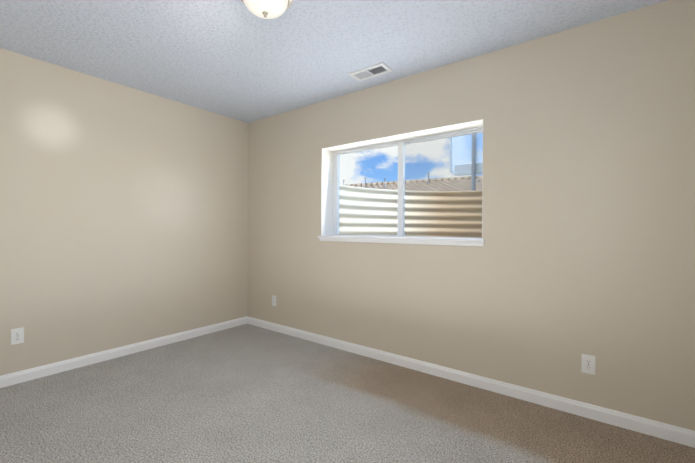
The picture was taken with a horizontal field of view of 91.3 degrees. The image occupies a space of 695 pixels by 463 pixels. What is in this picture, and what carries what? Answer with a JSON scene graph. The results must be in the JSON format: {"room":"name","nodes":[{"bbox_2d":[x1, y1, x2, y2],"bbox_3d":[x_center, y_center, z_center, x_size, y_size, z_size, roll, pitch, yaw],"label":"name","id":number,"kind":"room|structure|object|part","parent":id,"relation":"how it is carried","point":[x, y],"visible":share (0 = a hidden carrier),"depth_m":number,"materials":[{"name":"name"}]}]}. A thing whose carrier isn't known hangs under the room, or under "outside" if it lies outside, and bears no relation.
{"room":"empty basement bedroom","nodes":[
{"label":"empty basement bedroom","id":0,"kind":"room"},
{"bbox_2d":[0,48,247,375],"bbox_3d":[-2.143,-0.067,3.041,0.150,2.500,3.420,1,1,37],"label":"wall","id":1,"kind":"structure","parent":0,"point":[123,215],"depth_m":2.98,"materials":[{"name":"beige paint"}]},
{"bbox_2d":[11,327,23,344],"bbox_3d":[-2.445,0.775,2.520,0.009,0.115,0.070,1,1,37],"label":"outlet","id":2,"kind":"object","parent":1,"relation":"attached to","point":[17,335],"visible":1,"depth_m":2.52,"materials":[{"name":"white plastic"}]},
{"bbox_2d":[0,316,247,387],"bbox_3d":[-2.120,1.082,2.952,0.014,0.085,2.940,1,1,37],"label":"baseboard","id":3,"kind":"structure","parent":1,"relation":"attached to","point":[65,365],"depth_m":2.98,"materials":[{"name":"white wood"}]},
{"bbox_2d":[0,0,667,122],"bbox_3d":[-0.484,-1.357,1.789,4.280,0.120,3.420,1,1,37],"label":"ceiling","id":4,"kind":"structure","parent":0,"point":[237,60],"depth_m":2.30,"materials":[{"name":"white paint"}]},
{"bbox_2d":[241,0,292,18],"bbox_3d":[-0.447,-1.231,1.849,0.305,0.133,0.305,1,1,37],"label":"flush-mount light fixture","id":5,"kind":"object","parent":4,"relation":"attached to","point":[268,9],"visible":1,"depth_m":1.83,"materials":[{"name":"white glass"}]},
{"bbox_2d":[348,62,392,81],"bbox_3d":[0.185,-1.294,2.763,0.330,0.013,0.160,1,1,37],"label":"ceiling vent","id":6,"kind":"object","parent":4,"relation":"in","point":[378,69],"visible":1,"depth_m":2.75,"materials":[{"name":"white metal"}]},
{"bbox_2d":[0,324,694,462],"bbox_3d":[-0.536,1.173,1.761,3.980,0.060,3.000,1,1,37],"label":"floor","id":7,"kind":"structure","parent":0,"point":[246,393],"depth_m":2.10,"materials":[{"name":"carpet"}]},
{"bbox_2d":[247,0,694,430],"bbox_3d":[0.454,-0.051,3.058,3.980,2.500,0.270,1,1,37],"label":"wall","id":8,"kind":"structure","parent":0,"point":[588,247],"depth_m":2.27,"materials":[{"name":"beige paint"}]},
{"bbox_2d":[272,295,275,305],"bbox_3d":[-0.833,0.785,3.854,0.070,0.115,0.009,1,1,37],"label":"outlet","id":9,"kind":"object","parent":8,"relation":"attached to","point":[273,300],"visible":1,"depth_m":3.85,"materials":[{"name":"white plastic"}]},
{"bbox_2d":[318,127,484,245],"bbox_3d":[0.433,-0.365,3.049,1.610,0.932,0.288,1,1,37],"label":"window","id":10,"kind":"structure","parent":8,"relation":"in","point":[435,241],"depth_m":3.11,"materials":[{"name":"white plastic"}]},
{"bbox_3d":[0.185,-0.384,3.352,0.720,0.844,0.004,1,1,37],"label":"glass","id":11,"kind":"part","parent":10,"relation":"part of","materials":[{"name":"clear glass"}]},
{"bbox_3d":[0.195,-0.383,3.337,0.787,0.878,0.042,1,1,37],"label":"window sash","id":12,"kind":"part","parent":10,"relation":"part of","materials":[{"name":"white plastic"}]},
{"bbox_3d":[0.812,-0.376,2.920,0.731,0.856,0.004,1,1,37],"label":"glass","id":13,"kind":"part","parent":10,"relation":"part of","materials":[{"name":"clear glass"}]},
{"bbox_2d":[404,129,482,238],"bbox_3d":[0.798,-0.377,2.930,0.787,0.878,0.028,1,1,37],"label":"bead","id":14,"kind":"object","parent":10,"relation":"attached to","point":[448,136],"visible":0.15,"depth_m":2.94,"materials":[{"name":"white plastic"}]},
{"bbox_2d":[405,133,482,237],"bbox_3d":[0.822,-0.376,2.933,0.721,0.846,0.001,1,1,37],"label":"screen","id":15,"kind":"object","parent":10,"relation":"attached to","point":[445,191],"depth_m":2.90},
{"bbox_2d":[321,119,483,235],"bbox_3d":[0.420,-0.391,3.032,1.570,0.880,0.190,1,1,37],"label":"liner","id":16,"kind":"object","parent":8,"relation":"attached to","point":[327,186],"visible":0.71,"depth_m":3.42,"materials":[{"name":"white paint"}]},
{"bbox_2d":[248,317,694,447],"bbox_3d":[0.362,1.097,2.953,3.980,0.085,0.014,1,1,37],"label":"baseboard","id":17,"kind":"structure","parent":8,"relation":"attached to","point":[675,434],"depth_m":2.35,"materials":[{"name":"white wood"}]},
{"bbox_2d":[581,354,594,374],"bbox_3d":[1.492,0.823,2.105,0.070,0.115,0.009,1,1,37],"label":"outlet","id":18,"kind":"object","parent":8,"relation":"attached to","point":[588,364],"visible":1,"depth_m":2.10,"materials":[{"name":"white plastic"}]},
{"label":"outside","id":19,"kind":"structure","parent":0,"visible":0},
{"bbox_2d":[449,137,482,175],"bbox_3d":[0.737,-1.344,13.002,17.900,2.770,6.400,1,0,29],"label":"building","id":20,"kind":"structure","parent":19,"point":[467,172],"depth_m":8.53,"materials":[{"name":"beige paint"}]},
{"bbox_2d":[345,175,481,190],"bbox_3d":[0.736,-1.202,13.002,18.500,1.297,7.000,1,0,29],"label":"roof","id":21,"kind":"structure","parent":20,"relation":"on","point":[410,188],"depth_m":11.24,"materials":[{"name":"tile"}]},
{"bbox_2d":[343,173,479,187],"bbox_3d":[1.923,-1.728,11.772,5.060,0.498,0.500,1,0,29],"label":"roof vents","id":22,"kind":"object","parent":21,"relation":"on","point":[385,178],"depth_m":11.87,"materials":[{"name":"silver metal"}]},
{"bbox_3d":[0.740,-1.784,12.998,18.500,0.133,0.140,1,0,29],"label":"house ridge cap","id":23,"kind":"part","parent":21,"relation":"part of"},
{"bbox_2d":[471,133,476,190],"bbox_3d":[3.094,-1.672,8.320,0.100,2.325,0.140,1,1,37],"label":"post","id":24,"kind":"object","parent":20,"relation":"on","point":[473,172],"depth_m":8.25,"materials":[{"name":"silver metal"}]},
{"bbox_2d":[451,132,482,173],"bbox_3d":[3.359,-2.044,8.218,1.720,1.175,0.010,1,1,37],"label":"panel","id":25,"kind":"object","parent":24,"relation":"attached to","point":[470,146],"depth_m":8.52,"materials":[{"name":"blue"}]},
{"bbox_3d":[0.546,-1.261,3.160,4.280,3.600,0.007,1,1,37],"label":"facade","id":26,"kind":"object","parent":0,"visible":0},
{"bbox_2d":[339,184,481,237],"bbox_3d":[1.652,0.001,3.469,3.332,1.050,1.805,1,1,37],"label":"window well","id":27,"kind":"object","parent":26,"relation":"attached to","point":[372,214],"depth_m":4.42,"materials":[{"name":"metal"}]},
{"bbox_3d":[1.654,-0.511,3.464,3.326,0.026,1.802,1,1,37],"label":"exterior well rim","id":28,"kind":"part","parent":27,"relation":"part of","materials":[{"name":"silver metal"}]}
]}

